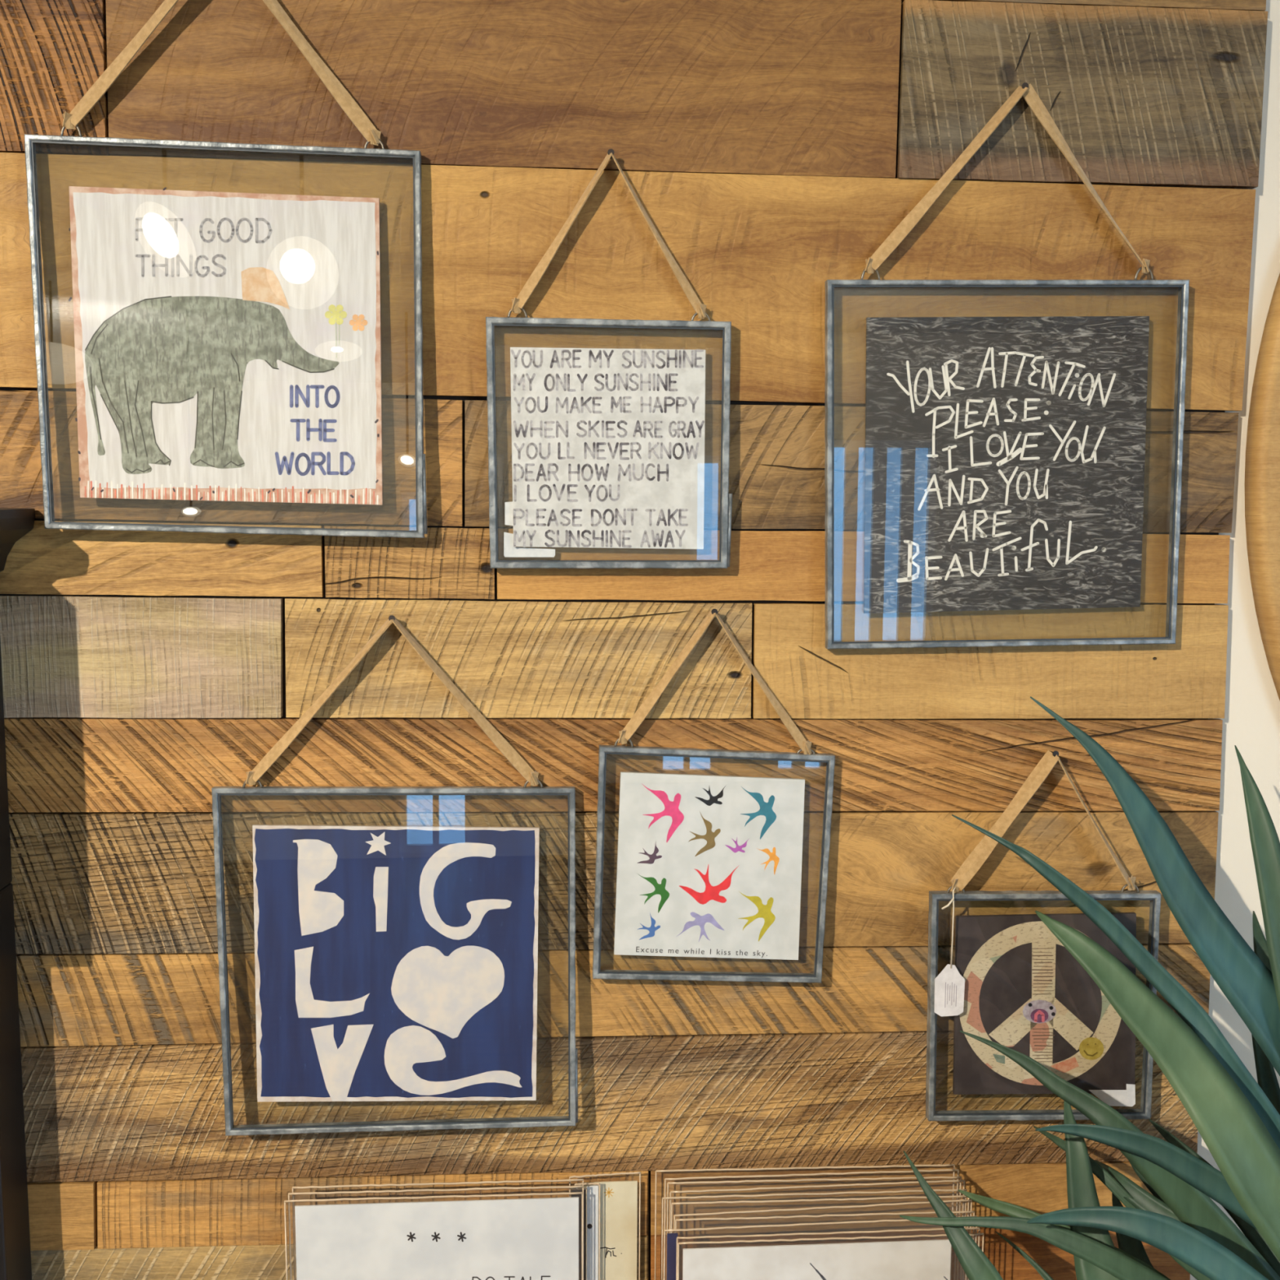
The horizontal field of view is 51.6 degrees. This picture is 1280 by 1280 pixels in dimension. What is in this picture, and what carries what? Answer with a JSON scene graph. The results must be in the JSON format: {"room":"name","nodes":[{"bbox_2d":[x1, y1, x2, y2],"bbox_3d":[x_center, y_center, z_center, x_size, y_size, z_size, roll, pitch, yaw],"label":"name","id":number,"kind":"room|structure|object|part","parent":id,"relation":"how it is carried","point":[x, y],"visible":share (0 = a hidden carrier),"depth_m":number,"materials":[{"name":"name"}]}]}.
{"room":"shop","nodes":[
{"label":"shop","id":0,"kind":"room"},
{"bbox_2d":[0,0,1279,1279],"bbox_3d":[-0.005,0.117,1.062,8.000,2.750,0.131,0,6,-4],"label":"wall","id":1,"kind":"structure","parent":0,"point":[772,148],"depth_m":0.98,"materials":[{"name":"brown wood"}]},
{"bbox_2d":[388,615,395,620],"bbox_3d":[-0.180,-0.016,0.967,0.005,0.005,0.016,0,6,-4],"label":"nail","id":2,"kind":"object","parent":1,"relation":"attached to","point":[391,617],"visible":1,"depth_m":0.96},
{"bbox_2d":[211,617,577,1135],"bbox_3d":[-0.179,0.175,0.979,0.267,0.385,0.025,0,6,-4],"label":"picture frame","id":3,"kind":"object","parent":1,"relation":"attached to","point":[393,963],"visible":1,"depth_m":0.98,"materials":[{"name":"paper"}]},
{"bbox_3d":[-0.180,0.237,0.986,0.265,0.260,0.025,0,6,-4],"label":"frame","id":4,"kind":"part","parent":3,"relation":"part of","materials":[{"name":"metal"}]},
{"bbox_2d":[252,824,539,1102],"bbox_3d":[-0.180,0.242,0.988,0.210,0.212,0.016,0,6,-4],"label":"art print","id":5,"kind":"object","parent":3,"relation":"attached to","point":[393,963],"depth_m":0.99,"materials":[{"name":"blue paper"}]},
{"bbox_2d":[485,152,732,568],"bbox_3d":[-0.021,-0.198,0.953,0.178,0.294,0.012,0,6,-4],"label":"picture frame","id":6,"kind":"object","parent":1,"relation":"attached to","point":[608,444],"visible":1,"depth_m":0.96,"materials":[{"name":"paper"}]},
{"bbox_2d":[510,346,705,549],"bbox_3d":[-0.023,-0.138,0.961,0.140,0.144,0.005,0,6,-3],"label":"art print","id":7,"kind":"object","parent":6,"relation":"attached to","point":[608,444],"depth_m":0.96},
{"bbox_3d":[-0.023,-0.141,0.959,0.175,0.179,0.011,0,6,-3],"label":"frame","id":8,"kind":"part","parent":6,"relation":"part of","materials":[{"name":"metal"}]},
{"bbox_2d":[607,148,614,159],"bbox_3d":[-0.021,-0.344,0.941,0.005,0.005,0.016,0,6,-4],"label":"nail","id":9,"kind":"object","parent":1,"relation":"attached to","point":[611,150],"visible":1,"depth_m":0.93,"materials":[{"name":"grey metal"}]},
{"bbox_2d":[592,610,835,982],"bbox_3d":[0.056,0.120,0.993,0.182,0.284,0.015,0,6,-4],"label":"picture frame","id":10,"kind":"object","parent":1,"relation":"attached to","point":[708,866],"visible":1,"depth_m":1.00,"materials":[{"name":"paper"}]},
{"bbox_2d":[613,771,804,959],"bbox_3d":[0.052,0.171,1.000,0.144,0.146,0.007,0,6,-4],"label":"art print","id":11,"kind":"object","parent":10,"relation":"attached to","point":[708,866],"depth_m":1.00,"materials":[{"name":"white paper"}]},
{"bbox_3d":[0.055,0.170,0.998,0.182,0.184,0.014,0,6,-4],"label":"frame","id":12,"kind":"part","parent":10,"relation":"part of","materials":[{"name":"metal"}]},
{"bbox_2d":[711,608,717,613],"bbox_3d":[0.054,-0.022,0.982,0.005,0.005,0.016,0,6,-4],"label":"nail","id":13,"kind":"object","parent":1,"relation":"attached to","point":[713,611],"visible":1,"depth_m":0.97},
{"bbox_2d":[824,84,1189,648],"bbox_3d":[0.269,-0.196,0.972,0.271,0.407,0.010,0,6,-4],"label":"picture frame","id":14,"kind":"object","parent":1,"relation":"attached to","point":[1005,456],"visible":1,"depth_m":0.98,"materials":[{"name":"metal"}]},
{"bbox_2d":[863,315,1149,613],"bbox_3d":[0.271,-0.129,0.981,0.214,0.220,0.004,0,6,-4],"label":"art print","id":15,"kind":"object","parent":14,"relation":"attached to","point":[1005,456],"depth_m":0.98,"materials":[{"name":"black paper"}]},
{"bbox_3d":[0.269,-0.129,0.980,0.271,0.272,0.010,0,6,-4],"label":"frame","id":16,"kind":"part","parent":14,"relation":"part of","materials":[{"name":"metal"}]},
{"bbox_2d":[1022,82,1028,88],"bbox_3d":[0.275,-0.397,0.954,0.005,0.005,0.016,0,6,-4],"label":"nail","id":17,"kind":"object","parent":1,"relation":"attached to","point":[1024,84],"visible":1,"depth_m":0.95,"materials":[{"name":"grey metal"}]},
{"bbox_2d":[1048,750,1058,756],"bbox_3d":[0.313,0.085,1.007,0.005,0.005,0.016,0,6,-4],"label":"nail","id":18,"kind":"object","parent":1,"relation":"attached to","point":[1055,753],"visible":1,"depth_m":1.00,"materials":[{"name":"grey metal"}]},
{"bbox_2d":[925,750,1160,1121],"bbox_3d":[0.310,0.229,1.016,0.181,0.291,0.012,0,6,-4],"label":"picture frame","id":19,"kind":"object","parent":18,"relation":"hanging from","point":[1025,993],"visible":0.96,"depth_m":1.02,"materials":[{"name":"metal"}]},
{"bbox_2d":[933,887,964,1016],"bbox_3d":[0.235,0.237,1.007,0.023,0.101,0.007,-1,7,-13],"label":"price tag","id":20,"kind":"object","parent":19,"relation":"hanging from","point":[949,984],"visible":1,"depth_m":1.01,"materials":[{"name":"grey paper"}]},
{"bbox_2d":[944,982,956,1007],"bbox_3d":[0.237,0.270,1.009,0.009,0.020,0.001,0,6,-4],"label":"print","id":21,"kind":"object","parent":20,"relation":"attached to","point":[945,982],"depth_m":1.01},
{"bbox_3d":[0.309,0.283,1.021,0.179,0.183,0.009,0,6,-4],"label":"frame","id":22,"kind":"part","parent":19,"relation":"part of","materials":[{"name":"metal"}]},
{"bbox_2d":[952,912,1136,1094],"bbox_3d":[0.314,0.282,1.023,0.146,0.144,0.003,0,6,-4],"label":"art print","id":23,"kind":"object","parent":19,"relation":"attached to","point":[1024,993],"depth_m":1.02,"materials":[{"name":"grey paper"}]},
{"bbox_2d":[1244,273,1279,700],"bbox_3d":[0.952,-0.143,1.031,0.984,0.984,0.019,0,6,-4],"label":"round mirror","id":24,"kind":"object","parent":1,"relation":"attached to","point":[1262,461],"visible":1,"depth_m":1.00,"materials":[{"name":"brown wood"}]},
{"bbox_3d":[-0.283,-0.476,0.901,0.005,0.005,0.016,0,6,-4],"label":"nail","id":25,"kind":"object","parent":1,"relation":"attached to","visible":0},
{"bbox_2d":[24,0,427,537],"bbox_3d":[-0.287,-0.276,0.923,0.270,0.408,0.018,0,6,-4],"label":"picture frame","id":26,"kind":"object","parent":25,"relation":"hanging from","point":[228,345],"visible":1,"depth_m":0.93,"materials":[{"name":"paper"}]},
{"bbox_2d":[68,186,382,505],"bbox_3d":[-0.289,-0.205,0.933,0.211,0.218,0.009,0,6,-4],"label":"art print","id":27,"kind":"object","parent":26,"relation":"attached to","point":[228,345],"depth_m":0.93,"materials":[{"name":"white paper"}]},
{"bbox_3d":[0.260,2.002,-2.901,8.000,0.100,8.209,0,6,-4],"label":"floor","id":28,"kind":"structure","parent":0,"visible":0},
{"bbox_2d":[0,507,35,1279],"bbox_3d":[-0.808,0.705,0.956,0.755,1.596,0.106,0,6,-4],"label":"display cabinet","id":29,"kind":"object","parent":28,"relation":"on","point":[15,522],"visible":1,"depth_m":0.96,"materials":[{"name":"black paint"}]},
{"bbox_3d":[-0.806,-0.067,0.888,0.755,0.046,0.067,0,6,-4],"label":"cornice","id":30,"kind":"part","parent":29,"relation":"part of","materials":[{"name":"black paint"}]},
{"bbox_3d":[0.382,1.090,0.920,1.550,0.853,0.416,0,6,-4],"label":"display table","id":31,"kind":"object","parent":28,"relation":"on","visible":0},
{"bbox_2d":[284,1191,582,1279],"bbox_3d":[-0.154,0.531,1.005,0.222,0.233,0.003,0,6,-4],"label":"print","id":32,"kind":"object","parent":31,"relation":"on","point":[522,1238],"visible":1,"depth_m":1.00,"materials":[{"name":"white paper"}]},
{"bbox_2d":[288,1185,583,1279],"bbox_3d":[-0.153,0.529,1.009,0.220,0.236,0.003,0,6,-4],"label":"print","id":33,"kind":"object","parent":31,"relation":"on","point":[575,1186],"visible":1,"depth_m":0.99},
{"bbox_2d":[292,1178,583,1279],"bbox_3d":[-0.152,0.527,1.013,0.218,0.239,0.003,0,6,-4],"label":"print","id":34,"kind":"object","parent":31,"relation":"on","point":[569,1180],"visible":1,"depth_m":1.00},
{"bbox_2d":[568,1186,586,1279],"bbox_3d":[-0.048,0.531,1.023,0.014,0.230,0.003,0,6,-4],"label":"print","id":35,"kind":"object","parent":31,"relation":"on","point":[573,1189],"visible":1,"depth_m":1.01,"materials":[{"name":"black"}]},
{"bbox_2d":[574,1182,599,1279],"bbox_3d":[-0.041,0.530,1.026,0.020,0.232,0.003,0,6,-4],"label":"print","id":36,"kind":"object","parent":31,"relation":"on","point":[593,1273],"visible":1,"depth_m":1.02,"materials":[{"name":"white"}]},
{"bbox_2d":[568,1171,640,1279],"bbox_3d":[-0.028,0.527,1.033,0.055,0.236,0.003,0,6,-4],"label":"print","id":37,"kind":"object","parent":31,"relation":"on","point":[618,1199],"visible":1,"depth_m":1.03,"materials":[{"name":"beige paper"}]},
{"bbox_2d":[654,1164,955,1279],"bbox_3d":[0.129,0.527,1.045,0.236,0.236,0.002,0,6,-4],"label":"print","id":38,"kind":"object","parent":31,"relation":"on","point":[942,1165],"visible":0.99,"depth_m":1.03},
{"bbox_2d":[664,1168,959,1279],"bbox_3d":[0.134,0.529,1.041,0.231,0.233,0.002,0,6,-4],"label":"print","id":39,"kind":"object","parent":31,"relation":"on","point":[940,1170],"visible":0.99,"depth_m":1.03},
{"bbox_2d":[666,1176,961,1279],"bbox_3d":[0.135,0.530,1.037,0.230,0.231,0.002,0,6,-4],"label":"print","id":40,"kind":"object","parent":31,"relation":"on","point":[930,1177],"visible":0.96,"depth_m":1.02},
{"bbox_2d":[661,1188,966,1279],"bbox_3d":[0.134,0.535,1.029,0.237,0.224,0.002,0,6,-4],"label":"print","id":41,"kind":"object","parent":31,"relation":"on","point":[963,1189],"visible":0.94,"depth_m":1.01},
{"bbox_2d":[669,1179,964,1279],"bbox_3d":[0.137,0.532,1.033,0.230,0.228,0.002,0,6,-4],"label":"print","id":42,"kind":"object","parent":31,"relation":"on","point":[950,1180],"visible":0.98,"depth_m":1.02},
{"bbox_2d":[663,1215,977,1279],"bbox_3d":[0.137,0.543,1.014,0.240,0.210,0.003,0,6,-4],"label":"print","id":43,"kind":"object","parent":31,"relation":"on","point":[671,1237],"visible":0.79,"depth_m":1.00,"materials":[{"name":"blue"}]},
{"bbox_2d":[671,1195,969,1279],"bbox_3d":[0.138,0.536,1.025,0.231,0.221,0.002,0,6,-4],"label":"print","id":44,"kind":"object","parent":31,"relation":"on","point":[957,1196],"visible":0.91,"depth_m":1.01},
{"bbox_2d":[673,1199,972,1279],"bbox_3d":[0.140,0.538,1.021,0.230,0.219,0.002,0,6,-4],"label":"print","id":45,"kind":"object","parent":31,"relation":"on","point":[961,1200],"visible":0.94,"depth_m":1.01},
{"bbox_2d":[675,1210,974,1239],"bbox_3d":[0.141,0.541,1.018,0.230,0.213,0.002,0,6,-4],"label":"print","id":46,"kind":"object","parent":31,"relation":"on","point":[963,1211],"visible":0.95,"depth_m":1.00},
{"bbox_2d":[675,1226,980,1279],"bbox_3d":[0.142,0.547,1.010,0.232,0.204,0.002,0,6,-4],"label":"print","id":47,"kind":"object","parent":31,"relation":"on","point":[978,1228],"visible":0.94,"depth_m":1.00},
{"bbox_2d":[677,1232,984,1279],"bbox_3d":[0.143,0.548,1.004,0.232,0.203,0.003,0,6,-4],"label":"print","id":48,"kind":"object","parent":31,"relation":"on","point":[922,1260],"visible":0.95,"depth_m":0.99,"materials":[{"name":"white paper"}]},
{"bbox_2d":[899,696,1279,1279],"bbox_3d":[0.410,0.355,0.897,0.449,0.614,0.234,3,7,20],"label":"potted plant","id":49,"kind":"object","parent":31,"relation":"on","point":[1237,1117],"visible":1,"depth_m":0.88,"materials":[{"name":"teal plant"}]}
]}

